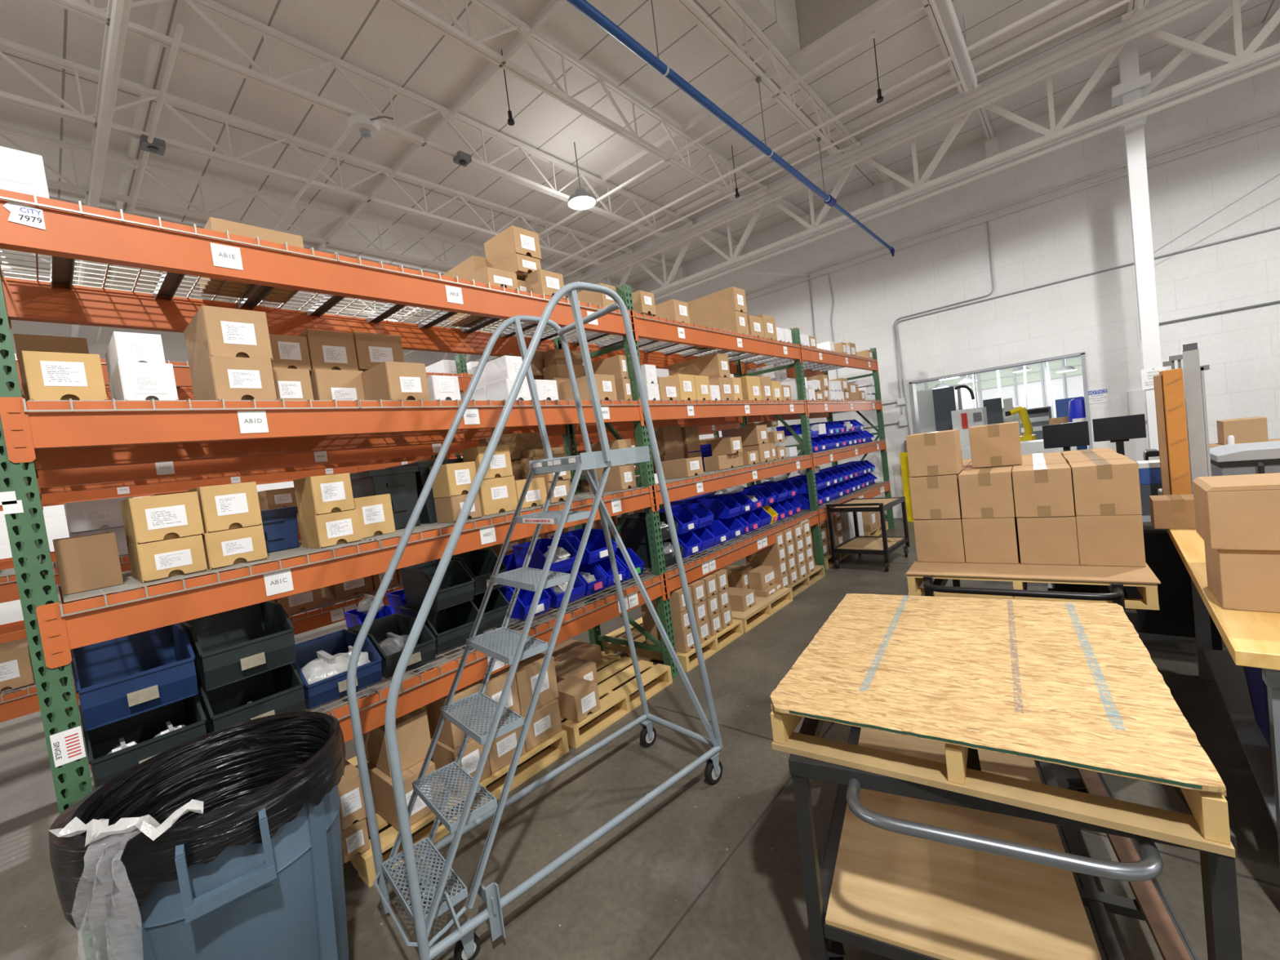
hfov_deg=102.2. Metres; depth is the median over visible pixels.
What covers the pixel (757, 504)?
storage bin
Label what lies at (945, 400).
upper cabinet
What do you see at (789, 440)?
carton
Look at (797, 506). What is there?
storage bin
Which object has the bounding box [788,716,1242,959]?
cart
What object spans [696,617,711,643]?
carton
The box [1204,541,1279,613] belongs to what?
carton
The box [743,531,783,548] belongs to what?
carton
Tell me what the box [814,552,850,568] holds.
wooden pallet
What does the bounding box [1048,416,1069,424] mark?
cardboard box
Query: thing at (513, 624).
deck
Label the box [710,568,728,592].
carton
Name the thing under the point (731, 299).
carton
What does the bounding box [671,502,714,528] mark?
storage bin
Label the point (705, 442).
carton
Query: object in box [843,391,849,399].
carton
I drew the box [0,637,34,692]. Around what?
carton
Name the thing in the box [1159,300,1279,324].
conduit
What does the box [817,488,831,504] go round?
storage bin
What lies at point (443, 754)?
carton
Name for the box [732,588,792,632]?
wooden pallet
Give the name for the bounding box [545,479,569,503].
carton
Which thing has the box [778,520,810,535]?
carton
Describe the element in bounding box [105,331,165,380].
carton
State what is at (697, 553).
carton
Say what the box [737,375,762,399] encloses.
carton
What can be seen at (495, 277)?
carton
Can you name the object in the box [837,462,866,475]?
storage bin
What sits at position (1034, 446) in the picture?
bench
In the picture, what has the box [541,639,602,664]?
carton
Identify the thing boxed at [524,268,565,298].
carton
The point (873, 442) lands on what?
deck
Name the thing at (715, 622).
carton
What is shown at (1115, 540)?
carton
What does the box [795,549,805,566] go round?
carton
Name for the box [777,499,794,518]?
storage bin
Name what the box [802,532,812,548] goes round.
carton
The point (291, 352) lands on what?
carton
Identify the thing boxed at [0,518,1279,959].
floor
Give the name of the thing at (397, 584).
deck
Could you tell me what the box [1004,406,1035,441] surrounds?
robot arm
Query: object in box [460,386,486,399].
carton
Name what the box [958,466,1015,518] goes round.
carton
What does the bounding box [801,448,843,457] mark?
deck
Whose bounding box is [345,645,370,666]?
bag
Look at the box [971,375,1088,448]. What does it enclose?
wall
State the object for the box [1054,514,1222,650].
table
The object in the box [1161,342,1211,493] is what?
upright
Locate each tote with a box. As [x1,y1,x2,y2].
[260,506,298,553]
[349,465,420,529]
[385,457,463,523]
[662,492,715,506]
[687,444,714,470]
[1209,440,1279,475]
[1243,666,1271,750]
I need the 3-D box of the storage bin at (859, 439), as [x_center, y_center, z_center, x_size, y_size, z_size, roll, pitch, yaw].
[3.280,-0.649,8.188,0.391,0.196,0.217,-5,4,41]
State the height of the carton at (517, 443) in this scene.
0.189 m
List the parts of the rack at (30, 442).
capacity plate, post, post, post, post, post, post, post, post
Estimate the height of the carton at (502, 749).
0.217 m
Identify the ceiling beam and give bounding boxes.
[69,0,930,337]
[98,0,1111,327]
[431,0,1218,355]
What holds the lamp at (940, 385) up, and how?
hanging from the ceiling
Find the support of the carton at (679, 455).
on the deck at (670, 480)
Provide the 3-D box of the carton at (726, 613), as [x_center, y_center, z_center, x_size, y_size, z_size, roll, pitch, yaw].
[0.625,1.244,4.770,0.421,0.165,0.160,-5,4,41]
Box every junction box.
[896,397,905,405]
[898,418,907,426]
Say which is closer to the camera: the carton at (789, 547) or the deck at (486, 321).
the deck at (486, 321)
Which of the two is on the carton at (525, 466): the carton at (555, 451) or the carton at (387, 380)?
the carton at (555, 451)
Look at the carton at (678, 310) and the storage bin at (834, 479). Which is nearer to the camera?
the carton at (678, 310)
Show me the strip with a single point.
(1157, 379)
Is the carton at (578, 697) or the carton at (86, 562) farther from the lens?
the carton at (578, 697)
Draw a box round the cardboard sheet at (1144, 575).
[906,532,1160,583]
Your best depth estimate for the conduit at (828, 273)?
9.92 m
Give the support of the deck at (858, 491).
on the rack at (30, 442)
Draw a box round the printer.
[1142,448,1159,460]
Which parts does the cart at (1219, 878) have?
leg, handle, frame, wood strip, leg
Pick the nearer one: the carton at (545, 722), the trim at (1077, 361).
the carton at (545, 722)
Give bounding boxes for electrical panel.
[1127,389,1146,420]
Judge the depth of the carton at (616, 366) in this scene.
3.97 m
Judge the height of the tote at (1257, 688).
0.530 m
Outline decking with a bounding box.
[0,440,635,644]
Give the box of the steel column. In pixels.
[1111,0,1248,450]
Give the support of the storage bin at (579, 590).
on the deck at (628, 583)
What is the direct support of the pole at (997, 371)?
on the floor
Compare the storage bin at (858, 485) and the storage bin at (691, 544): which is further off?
the storage bin at (858, 485)
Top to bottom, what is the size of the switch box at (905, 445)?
0.200 m
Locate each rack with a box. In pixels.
[0,189,896,959]
[0,334,760,735]
[1020,406,1052,439]
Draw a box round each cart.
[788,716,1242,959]
[825,496,910,571]
[923,575,1137,633]
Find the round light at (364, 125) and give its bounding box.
[347,112,393,138]
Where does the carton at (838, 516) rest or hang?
on the carton at (838, 523)
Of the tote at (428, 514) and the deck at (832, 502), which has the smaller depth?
the tote at (428, 514)
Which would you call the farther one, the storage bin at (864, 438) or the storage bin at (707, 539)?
the storage bin at (864, 438)
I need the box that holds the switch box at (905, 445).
[904,440,906,451]
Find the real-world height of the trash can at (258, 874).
0.956 m
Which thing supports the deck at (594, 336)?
on the rack at (30, 442)
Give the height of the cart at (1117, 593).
0.890 m
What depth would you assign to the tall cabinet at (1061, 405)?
9.37 m
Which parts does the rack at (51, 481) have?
post, post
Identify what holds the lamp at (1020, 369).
hanging from the ceiling
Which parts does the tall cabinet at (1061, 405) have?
door, door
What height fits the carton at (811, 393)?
0.144 m
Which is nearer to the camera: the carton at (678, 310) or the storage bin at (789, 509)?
the carton at (678, 310)
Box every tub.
[849,432,861,444]
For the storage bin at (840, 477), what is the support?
on the storage bin at (840, 491)
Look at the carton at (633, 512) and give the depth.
7.61 m
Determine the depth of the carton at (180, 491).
3.84 m
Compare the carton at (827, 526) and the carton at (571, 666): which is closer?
the carton at (571, 666)
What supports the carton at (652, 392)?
on the deck at (647, 400)
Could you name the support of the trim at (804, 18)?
attached to the ceiling
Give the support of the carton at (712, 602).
on the carton at (715, 622)
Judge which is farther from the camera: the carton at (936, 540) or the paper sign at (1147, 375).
the paper sign at (1147, 375)
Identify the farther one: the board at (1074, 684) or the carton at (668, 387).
the carton at (668, 387)
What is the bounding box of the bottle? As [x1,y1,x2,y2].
[1226,435,1235,444]
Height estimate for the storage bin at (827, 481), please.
0.196 m
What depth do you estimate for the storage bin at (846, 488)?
7.72 m
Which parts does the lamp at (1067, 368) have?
lamp shade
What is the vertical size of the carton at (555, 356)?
0.121 m
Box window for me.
[909,351,1093,454]
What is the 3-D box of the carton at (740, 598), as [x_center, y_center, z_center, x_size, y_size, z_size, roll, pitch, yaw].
[0.952,1.178,5.120,0.301,0.152,0.239,-5,4,41]
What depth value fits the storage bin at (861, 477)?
8.36 m
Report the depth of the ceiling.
6.14 m
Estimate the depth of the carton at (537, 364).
4.04 m
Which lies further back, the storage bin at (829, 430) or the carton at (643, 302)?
the storage bin at (829, 430)
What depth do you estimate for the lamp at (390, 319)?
10.85 m
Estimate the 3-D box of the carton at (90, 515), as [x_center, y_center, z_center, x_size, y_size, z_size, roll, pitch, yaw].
[-3.789,0.244,3.631,0.401,0.200,0.320,-5,4,41]
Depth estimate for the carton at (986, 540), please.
2.90 m
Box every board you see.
[770,593,1226,792]
[825,727,1102,959]
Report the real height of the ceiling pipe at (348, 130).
0.040 m
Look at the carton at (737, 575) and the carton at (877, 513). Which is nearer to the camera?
the carton at (737, 575)
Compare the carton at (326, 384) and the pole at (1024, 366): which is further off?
the pole at (1024, 366)
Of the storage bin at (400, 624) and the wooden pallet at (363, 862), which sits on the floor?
the wooden pallet at (363, 862)
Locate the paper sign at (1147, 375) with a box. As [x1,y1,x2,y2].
[1140,366,1165,390]
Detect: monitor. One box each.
[1042,421,1089,451]
[1092,413,1146,455]
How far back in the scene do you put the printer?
4.36 m
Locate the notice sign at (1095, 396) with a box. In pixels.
[1088,387,1109,404]
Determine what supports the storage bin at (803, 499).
on the deck at (832, 502)
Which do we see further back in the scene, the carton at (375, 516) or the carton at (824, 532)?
the carton at (824, 532)
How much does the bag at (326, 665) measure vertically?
0.172 m
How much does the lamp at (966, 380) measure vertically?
3.360 m
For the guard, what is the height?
1.220 m
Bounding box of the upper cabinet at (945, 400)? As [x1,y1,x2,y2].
[932,386,959,431]
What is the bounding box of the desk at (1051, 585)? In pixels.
[1047,582,1054,591]
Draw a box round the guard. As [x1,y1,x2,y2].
[899,452,913,521]
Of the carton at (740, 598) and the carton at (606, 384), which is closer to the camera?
the carton at (606, 384)
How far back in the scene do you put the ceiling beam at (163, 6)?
6.23 m
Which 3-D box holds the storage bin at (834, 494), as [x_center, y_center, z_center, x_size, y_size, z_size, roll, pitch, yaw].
[2.567,0.187,7.317,0.391,0.196,0.237,-5,4,41]
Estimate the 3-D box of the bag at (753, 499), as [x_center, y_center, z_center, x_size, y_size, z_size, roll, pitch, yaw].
[1.218,0.230,5.676,0.136,0.121,0.147,-5,4,41]
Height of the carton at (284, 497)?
0.170 m
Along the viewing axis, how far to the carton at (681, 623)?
4.19 m
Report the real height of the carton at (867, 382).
0.104 m
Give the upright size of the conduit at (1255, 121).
0.040 m
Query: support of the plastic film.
hanging from the trash can at (258, 874)
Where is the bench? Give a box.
[960,439,1077,459]
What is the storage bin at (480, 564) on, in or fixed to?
on the storage bin at (496, 607)
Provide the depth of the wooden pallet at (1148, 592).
2.58 m
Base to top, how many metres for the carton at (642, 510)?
0.240 m
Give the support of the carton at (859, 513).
on the carton at (860, 522)
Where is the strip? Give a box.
[1153,375,1170,495]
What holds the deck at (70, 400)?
on the rack at (30, 442)
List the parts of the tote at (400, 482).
handle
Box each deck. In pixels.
[0,191,339,310]
[0,568,16,584]
[0,679,37,703]
[14,353,189,387]
[22,398,361,412]
[52,554,129,574]
[56,539,382,617]
[83,677,404,790]
[277,252,519,328]
[287,587,394,622]
[355,399,533,408]
[361,506,548,549]
[382,613,563,692]
[387,583,403,590]
[426,372,462,377]
[441,288,629,341]
[523,486,651,511]
[528,399,640,406]
[539,574,662,623]
[566,311,708,350]
[578,471,725,491]
[639,325,760,356]
[642,545,734,578]
[647,400,714,404]
[692,336,799,361]
[703,462,774,475]
[711,400,767,404]
[717,525,782,550]
[740,344,831,365]
[759,454,812,465]
[762,400,805,404]
[764,511,817,529]
[777,350,857,368]
[800,497,845,513]
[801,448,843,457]
[803,355,876,372]
[807,400,838,403]
[831,444,866,451]
[834,488,870,500]
[835,400,862,403]
[857,440,885,446]
[858,480,889,491]
[859,400,880,402]
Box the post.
[1159,368,1191,494]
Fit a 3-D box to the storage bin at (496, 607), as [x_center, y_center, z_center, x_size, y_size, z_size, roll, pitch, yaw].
[-1.040,0.811,3.311,0.411,0.226,0.217,-5,4,41]
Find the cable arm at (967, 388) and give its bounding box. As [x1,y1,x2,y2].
[954,385,974,399]
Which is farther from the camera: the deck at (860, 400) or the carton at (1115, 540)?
the deck at (860, 400)
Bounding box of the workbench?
[1166,528,1279,866]
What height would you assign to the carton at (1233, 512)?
0.235 m
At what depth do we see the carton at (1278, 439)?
4.30 m
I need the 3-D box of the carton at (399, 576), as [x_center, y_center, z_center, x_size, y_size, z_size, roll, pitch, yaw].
[-2.354,0.878,5.230,0.401,0.240,0.320,-5,4,41]
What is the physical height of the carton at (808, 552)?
0.150 m
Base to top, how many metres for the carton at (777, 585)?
0.058 m
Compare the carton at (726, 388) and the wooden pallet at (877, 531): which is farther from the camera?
the wooden pallet at (877, 531)
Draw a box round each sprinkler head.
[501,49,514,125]
[731,145,739,198]
[872,31,883,102]
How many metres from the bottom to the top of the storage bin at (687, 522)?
0.206 m
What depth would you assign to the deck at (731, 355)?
6.22 m
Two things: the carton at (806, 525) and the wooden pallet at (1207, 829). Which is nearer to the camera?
the wooden pallet at (1207, 829)
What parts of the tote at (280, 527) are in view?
handle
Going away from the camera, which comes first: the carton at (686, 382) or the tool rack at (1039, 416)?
the carton at (686, 382)
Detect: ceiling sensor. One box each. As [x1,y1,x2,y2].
[139,133,165,155]
[453,150,471,167]
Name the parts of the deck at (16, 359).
panel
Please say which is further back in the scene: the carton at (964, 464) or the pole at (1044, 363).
the pole at (1044, 363)
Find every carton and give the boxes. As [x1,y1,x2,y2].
[0,146,49,198]
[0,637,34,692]
[13,333,88,400]
[22,351,106,399]
[52,532,123,595]
[63,496,133,533]
[68,526,128,555]
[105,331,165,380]
[108,361,177,399]
[120,491,204,544]
[126,534,207,582]
[150,491,188,496]
[183,305,272,374]
[188,481,262,533]
[190,355,276,399]
[199,217,303,302]
[201,524,267,569]
[257,487,297,510]
[269,333,311,372]
[271,368,313,399]
[275,587,323,614]
[293,472,355,515]
[297,328,358,370]
[297,509,362,548]
[309,368,364,400]
[320,575,373,599]
[337,760,366,831]
[340,817,369,864]
[351,331,404,372]
[353,493,395,537]
[360,361,430,399]
[362,707,431,777]
[367,759,439,831]
[371,569,398,590]
[396,568,402,583]
[411,457,449,462]
[420,681,487,749]
[425,360,459,373]
[426,375,461,399]
[429,461,475,497]
[430,734,490,792]
[434,492,481,522]
[443,255,487,326]
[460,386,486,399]
[462,444,512,479]
[464,266,518,288]
[464,361,479,374]
[471,355,526,389]
[476,668,520,730]
[478,475,517,515]
[479,432,543,461]
[484,225,541,267]
[484,378,531,400]
[484,719,525,773]
[489,538,523,556]
[490,253,541,280]
[491,350,546,379]
[505,653,558,716]
[508,461,522,479]
[514,476,546,508]
[516,279,526,291]
[520,453,570,487]
[521,446,564,458]
[522,533,544,542]
[523,698,562,751]
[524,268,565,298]
[524,470,571,482]
[533,379,558,399]
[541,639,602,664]
[542,363,586,379]
[543,348,582,367]
[543,530,555,538]
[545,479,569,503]
[546,377,576,399]
[554,656,598,683]
[555,675,600,722]
[560,373,617,399]
[561,525,574,533]
[568,283,616,306]
[577,449,586,455]
[580,469,589,490]
[586,520,597,528]
[588,464,636,492]
[590,439,633,468]
[591,355,628,380]
[596,519,609,528]
[610,514,622,525]
[614,377,632,399]
[627,511,635,515]
[630,364,657,383]
[631,289,656,316]
[632,383,660,399]
[633,425,684,456]
[635,453,684,475]
[635,473,658,485]
[635,508,644,512]
[640,586,693,612]
[640,607,690,632]
[644,626,694,653]
[653,298,690,324]
[655,456,703,479]
[657,377,680,399]
[666,373,696,399]
[666,553,709,568]
[667,352,730,378]
[681,426,700,452]
[684,451,703,470]
[687,286,746,324]
[687,579,706,604]
[692,310,749,349]
[692,600,707,624]
[693,375,711,399]
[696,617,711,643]
[697,573,717,598]
[699,436,722,442]
[699,441,711,444]
[703,452,743,471]
[705,593,719,617]
[707,611,722,635]
[708,377,733,399]
[709,385,720,400]
[710,436,742,456]
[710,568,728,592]
[717,587,729,610]
[719,605,733,629]
[720,564,751,588]
[721,424,768,446]
[728,586,755,611]
[730,377,742,399]
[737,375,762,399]
[742,442,771,462]
[742,450,759,465]
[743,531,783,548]
[744,420,777,427]
[746,315,764,337]
[746,364,786,379]
[746,545,786,562]
[746,559,786,576]
[746,565,774,590]
[747,585,776,597]
[755,314,777,340]
[758,527,793,544]
[759,375,773,399]
[767,431,785,443]
[769,443,777,461]
[769,582,780,591]
[770,377,783,381]
[770,380,782,399]
[773,434,802,447]
[774,573,789,589]
[775,327,784,341]
[775,446,786,459]
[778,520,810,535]
[780,377,807,391]
[781,385,791,399]
[782,328,792,342]
[783,541,795,558]
[785,446,797,457]
[786,554,795,571]
[786,567,798,585]
[787,512,826,529]
[791,389,807,399]
[792,523,802,539]
[792,536,804,553]
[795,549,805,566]
[795,562,807,579]
[796,447,804,454]
[800,334,809,346]
[801,511,834,525]
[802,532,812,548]
[804,545,813,560]
[804,557,815,573]
[806,374,829,389]
[806,389,815,399]
[807,379,821,391]
[808,336,817,348]
[809,423,826,434]
[810,525,827,544]
[812,540,828,556]
[814,389,829,399]
[814,391,823,399]
[816,341,834,351]
[821,507,841,521]
[826,522,835,539]
[826,536,836,553]
[827,380,833,391]
[827,391,835,399]
[829,377,848,391]
[832,380,837,391]
[833,518,843,534]
[834,342,846,354]
[834,391,839,399]
[835,380,841,391]
[835,531,844,546]
[838,391,844,399]
[841,511,853,524]
[842,522,854,538]
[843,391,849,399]
[845,342,856,355]
[845,345,850,355]
[847,378,874,387]
[847,383,859,399]
[856,349,872,359]
[857,386,871,394]
[857,511,862,519]
[857,518,863,533]
[858,390,865,399]
[862,511,878,532]
[864,394,871,399]
[869,386,875,394]
[870,394,875,399]
[876,511,880,526]
[906,429,963,476]
[909,471,961,519]
[913,517,965,562]
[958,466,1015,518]
[961,515,1018,564]
[962,458,971,462]
[962,462,969,466]
[964,465,1013,470]
[968,421,1022,467]
[1012,462,1075,517]
[1013,457,1066,466]
[1016,515,1079,564]
[1021,452,1061,457]
[1022,454,1063,461]
[1061,447,1114,457]
[1062,451,1118,460]
[1066,453,1128,464]
[1068,457,1142,515]
[1074,512,1146,566]
[1149,493,1195,528]
[1192,472,1279,551]
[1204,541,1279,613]
[1208,443,1222,448]
[1216,416,1268,444]
[1268,438,1279,441]
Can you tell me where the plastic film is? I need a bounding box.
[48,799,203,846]
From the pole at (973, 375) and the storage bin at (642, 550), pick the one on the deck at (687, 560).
the storage bin at (642, 550)
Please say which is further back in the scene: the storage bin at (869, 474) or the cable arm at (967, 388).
the cable arm at (967, 388)
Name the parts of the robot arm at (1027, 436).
arm, arm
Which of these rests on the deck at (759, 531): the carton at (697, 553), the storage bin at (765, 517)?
the storage bin at (765, 517)
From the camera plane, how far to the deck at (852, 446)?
7.53 m
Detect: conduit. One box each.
[594,111,1279,344]
[745,121,1279,300]
[808,275,814,337]
[827,273,837,378]
[831,401,897,413]
[862,422,898,428]
[893,221,994,414]
[894,324,911,435]
[895,226,1279,324]
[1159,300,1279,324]
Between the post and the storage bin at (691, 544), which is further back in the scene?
the storage bin at (691, 544)
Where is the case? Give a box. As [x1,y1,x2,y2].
[1157,488,1162,495]
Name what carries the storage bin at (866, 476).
on the deck at (874, 484)
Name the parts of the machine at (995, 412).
cabinet door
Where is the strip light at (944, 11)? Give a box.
[928,0,977,92]
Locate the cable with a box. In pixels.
[1153,173,1279,253]
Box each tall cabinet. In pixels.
[951,406,987,446]
[1055,396,1087,449]
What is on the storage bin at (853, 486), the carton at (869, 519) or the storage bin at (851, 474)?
the storage bin at (851, 474)
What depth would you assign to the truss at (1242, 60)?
6.69 m
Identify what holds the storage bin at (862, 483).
on the deck at (858, 491)
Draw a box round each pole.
[972,373,977,408]
[995,369,1002,407]
[1022,364,1027,408]
[1043,361,1049,406]
[1046,361,1053,417]
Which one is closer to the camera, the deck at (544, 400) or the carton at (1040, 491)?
the carton at (1040, 491)
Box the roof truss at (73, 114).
[0,37,681,267]
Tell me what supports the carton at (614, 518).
on the deck
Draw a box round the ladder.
[346,281,723,959]
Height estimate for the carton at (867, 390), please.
0.122 m
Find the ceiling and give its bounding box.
[0,0,1279,332]
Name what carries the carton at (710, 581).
on the carton at (712, 602)
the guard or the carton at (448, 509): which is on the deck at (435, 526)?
the carton at (448, 509)
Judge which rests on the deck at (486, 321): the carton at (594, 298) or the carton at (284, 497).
the carton at (594, 298)
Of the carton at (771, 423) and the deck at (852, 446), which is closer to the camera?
the carton at (771, 423)
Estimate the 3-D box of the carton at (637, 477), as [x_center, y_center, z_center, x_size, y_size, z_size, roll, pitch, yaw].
[0.021,0.000,4.272,0.241,0.080,0.139,-5,4,41]
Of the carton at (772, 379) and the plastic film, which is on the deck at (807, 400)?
the carton at (772, 379)
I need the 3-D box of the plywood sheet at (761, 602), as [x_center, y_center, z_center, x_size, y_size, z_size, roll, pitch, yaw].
[0.955,1.249,5.435,0.885,0.016,1.020,-5,4,41]
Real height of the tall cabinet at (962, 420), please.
1.859 m
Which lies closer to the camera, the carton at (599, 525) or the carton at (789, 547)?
the carton at (789, 547)
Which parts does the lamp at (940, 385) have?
lamp shade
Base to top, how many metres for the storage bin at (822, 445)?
0.196 m
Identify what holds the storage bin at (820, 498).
on the deck at (832, 502)
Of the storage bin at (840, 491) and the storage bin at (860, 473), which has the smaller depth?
the storage bin at (840, 491)
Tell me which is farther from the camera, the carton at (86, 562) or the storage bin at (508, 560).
the storage bin at (508, 560)
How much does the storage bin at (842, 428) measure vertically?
0.196 m
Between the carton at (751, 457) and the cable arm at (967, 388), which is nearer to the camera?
the carton at (751, 457)
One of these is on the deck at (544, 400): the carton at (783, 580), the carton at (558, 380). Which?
the carton at (558, 380)
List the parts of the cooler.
lid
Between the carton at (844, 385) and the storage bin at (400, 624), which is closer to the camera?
the storage bin at (400, 624)
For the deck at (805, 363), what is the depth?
7.82 m
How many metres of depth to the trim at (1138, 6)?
5.62 m
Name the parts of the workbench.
leg, rail, leg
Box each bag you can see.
[107,737,137,754]
[153,720,185,737]
[300,649,349,684]
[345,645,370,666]
[356,593,384,614]
[377,631,418,656]
[543,546,570,564]
[551,582,573,595]
[579,572,595,582]
[660,521,668,530]
[662,542,674,556]
[714,485,744,495]
[746,495,757,502]
[762,473,788,482]
[797,466,820,475]
[843,421,852,430]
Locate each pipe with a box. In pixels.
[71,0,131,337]
[95,23,183,342]
[184,125,351,346]
[403,0,1132,355]
[436,0,1067,326]
[564,60,1279,333]
[565,0,894,256]
[731,271,808,275]
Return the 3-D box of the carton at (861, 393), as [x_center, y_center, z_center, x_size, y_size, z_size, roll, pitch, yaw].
[3.419,-1.327,8.274,0.301,0.158,0.184,-5,4,41]
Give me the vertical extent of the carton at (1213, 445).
0.201 m
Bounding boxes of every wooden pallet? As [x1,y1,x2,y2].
[346,729,568,887]
[560,650,672,748]
[598,617,743,671]
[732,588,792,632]
[745,564,825,597]
[770,703,1235,857]
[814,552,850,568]
[863,521,888,536]
[906,574,1159,609]
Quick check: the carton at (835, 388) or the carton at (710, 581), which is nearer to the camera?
the carton at (710, 581)
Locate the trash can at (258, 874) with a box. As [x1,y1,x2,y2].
[48,711,348,959]
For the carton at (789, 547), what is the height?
0.150 m
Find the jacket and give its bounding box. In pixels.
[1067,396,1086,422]
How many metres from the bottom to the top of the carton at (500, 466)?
0.198 m
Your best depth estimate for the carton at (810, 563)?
6.10 m
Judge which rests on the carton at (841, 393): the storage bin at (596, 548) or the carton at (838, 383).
the carton at (838, 383)
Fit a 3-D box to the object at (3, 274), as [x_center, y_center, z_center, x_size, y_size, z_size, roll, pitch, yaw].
[-12.019,-2.782,6.019,0.180,0.510,26.156,-5,4,41]
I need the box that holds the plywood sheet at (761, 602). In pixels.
[731,587,791,619]
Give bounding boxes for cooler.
[1136,459,1161,515]
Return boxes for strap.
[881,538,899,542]
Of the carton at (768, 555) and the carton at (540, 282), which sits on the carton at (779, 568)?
the carton at (768, 555)
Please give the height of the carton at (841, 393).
0.136 m
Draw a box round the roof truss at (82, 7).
[43,0,738,244]
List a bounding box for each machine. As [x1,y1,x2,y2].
[916,385,972,433]
[982,397,1022,435]
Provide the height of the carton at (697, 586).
0.165 m
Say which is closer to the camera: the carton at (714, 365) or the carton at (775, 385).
the carton at (714, 365)
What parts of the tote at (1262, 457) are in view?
lid, handle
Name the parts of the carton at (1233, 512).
lid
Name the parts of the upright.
post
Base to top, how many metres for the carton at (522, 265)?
0.114 m
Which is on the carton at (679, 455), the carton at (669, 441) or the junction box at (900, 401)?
the carton at (669, 441)
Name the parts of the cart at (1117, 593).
handle post, leg, handle, leg, handle post, leg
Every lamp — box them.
[384,302,399,321]
[567,142,596,210]
[932,380,949,389]
[938,376,959,380]
[957,375,977,383]
[1013,365,1031,373]
[1056,358,1076,373]
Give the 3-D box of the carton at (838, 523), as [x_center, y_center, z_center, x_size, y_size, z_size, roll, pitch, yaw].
[2.643,0.666,7.372,0.401,0.188,0.270,-5,4,41]
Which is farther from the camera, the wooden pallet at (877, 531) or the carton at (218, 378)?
the wooden pallet at (877, 531)
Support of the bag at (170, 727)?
in the storage bin at (141, 728)
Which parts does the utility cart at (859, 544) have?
leg, handle, leg, frame, shelf panel, shelf panel, frame, leg, leg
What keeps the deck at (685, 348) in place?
on the rack at (30, 442)
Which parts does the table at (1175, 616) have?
leg, leg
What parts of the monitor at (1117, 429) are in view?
panel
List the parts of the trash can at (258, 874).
handle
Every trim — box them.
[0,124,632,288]
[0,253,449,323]
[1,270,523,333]
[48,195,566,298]
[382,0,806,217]
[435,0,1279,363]
[523,102,1121,336]
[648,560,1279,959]
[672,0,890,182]
[766,0,866,42]
[915,355,1082,407]
[915,356,1082,391]
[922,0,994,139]
[1119,0,1150,84]
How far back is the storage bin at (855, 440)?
7.98 m
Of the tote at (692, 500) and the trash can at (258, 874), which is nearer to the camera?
the trash can at (258, 874)
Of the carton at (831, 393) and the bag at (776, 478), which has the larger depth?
the carton at (831, 393)
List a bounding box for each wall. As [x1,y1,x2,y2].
[0,320,481,624]
[486,20,1279,518]
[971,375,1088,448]
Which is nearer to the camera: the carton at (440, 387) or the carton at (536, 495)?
the carton at (440, 387)
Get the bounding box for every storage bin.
[70,623,198,731]
[78,694,206,788]
[178,600,296,691]
[196,662,305,733]
[293,629,382,709]
[343,604,394,628]
[347,613,435,678]
[386,588,406,613]
[398,600,484,653]
[399,559,474,611]
[439,549,506,595]
[471,588,509,631]
[497,585,551,620]
[502,553,516,571]
[511,538,577,573]
[544,569,586,608]
[551,528,617,564]
[577,562,606,595]
[595,557,626,587]
[614,547,644,579]
[617,511,678,542]
[622,537,684,568]
[658,506,698,533]
[670,501,697,506]
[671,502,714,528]
[676,531,702,557]
[690,526,715,551]
[696,495,741,519]
[704,520,730,546]
[711,492,752,514]
[713,516,744,540]
[734,515,749,534]
[736,488,764,511]
[738,511,760,533]
[742,485,775,506]
[747,482,787,502]
[751,507,771,528]
[758,480,797,498]
[761,505,777,524]
[768,502,786,521]
[775,423,812,436]
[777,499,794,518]
[785,497,801,515]
[786,476,808,493]
[788,475,823,489]
[792,493,810,509]
[797,472,831,488]
[809,423,818,437]
[810,422,834,436]
[811,436,827,452]
[811,440,818,453]
[817,435,834,450]
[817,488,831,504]
[817,493,823,505]
[818,471,838,485]
[819,469,843,483]
[820,434,847,448]
[820,467,848,481]
[821,435,840,448]
[823,485,838,500]
[825,421,839,435]
[825,466,853,479]
[828,465,858,478]
[830,421,844,434]
[830,484,844,497]
[835,463,862,476]
[836,420,848,433]
[836,481,851,495]
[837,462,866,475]
[839,433,853,446]
[841,420,854,432]
[844,431,862,444]
[844,432,857,444]
[844,461,871,473]
[844,480,856,493]
[847,419,859,431]
[847,460,875,472]
[848,478,860,490]
[851,419,863,431]
[853,431,866,443]
[853,476,865,488]
[857,431,870,442]
[858,475,869,487]
[862,430,874,441]
[862,473,873,485]
[866,472,877,484]

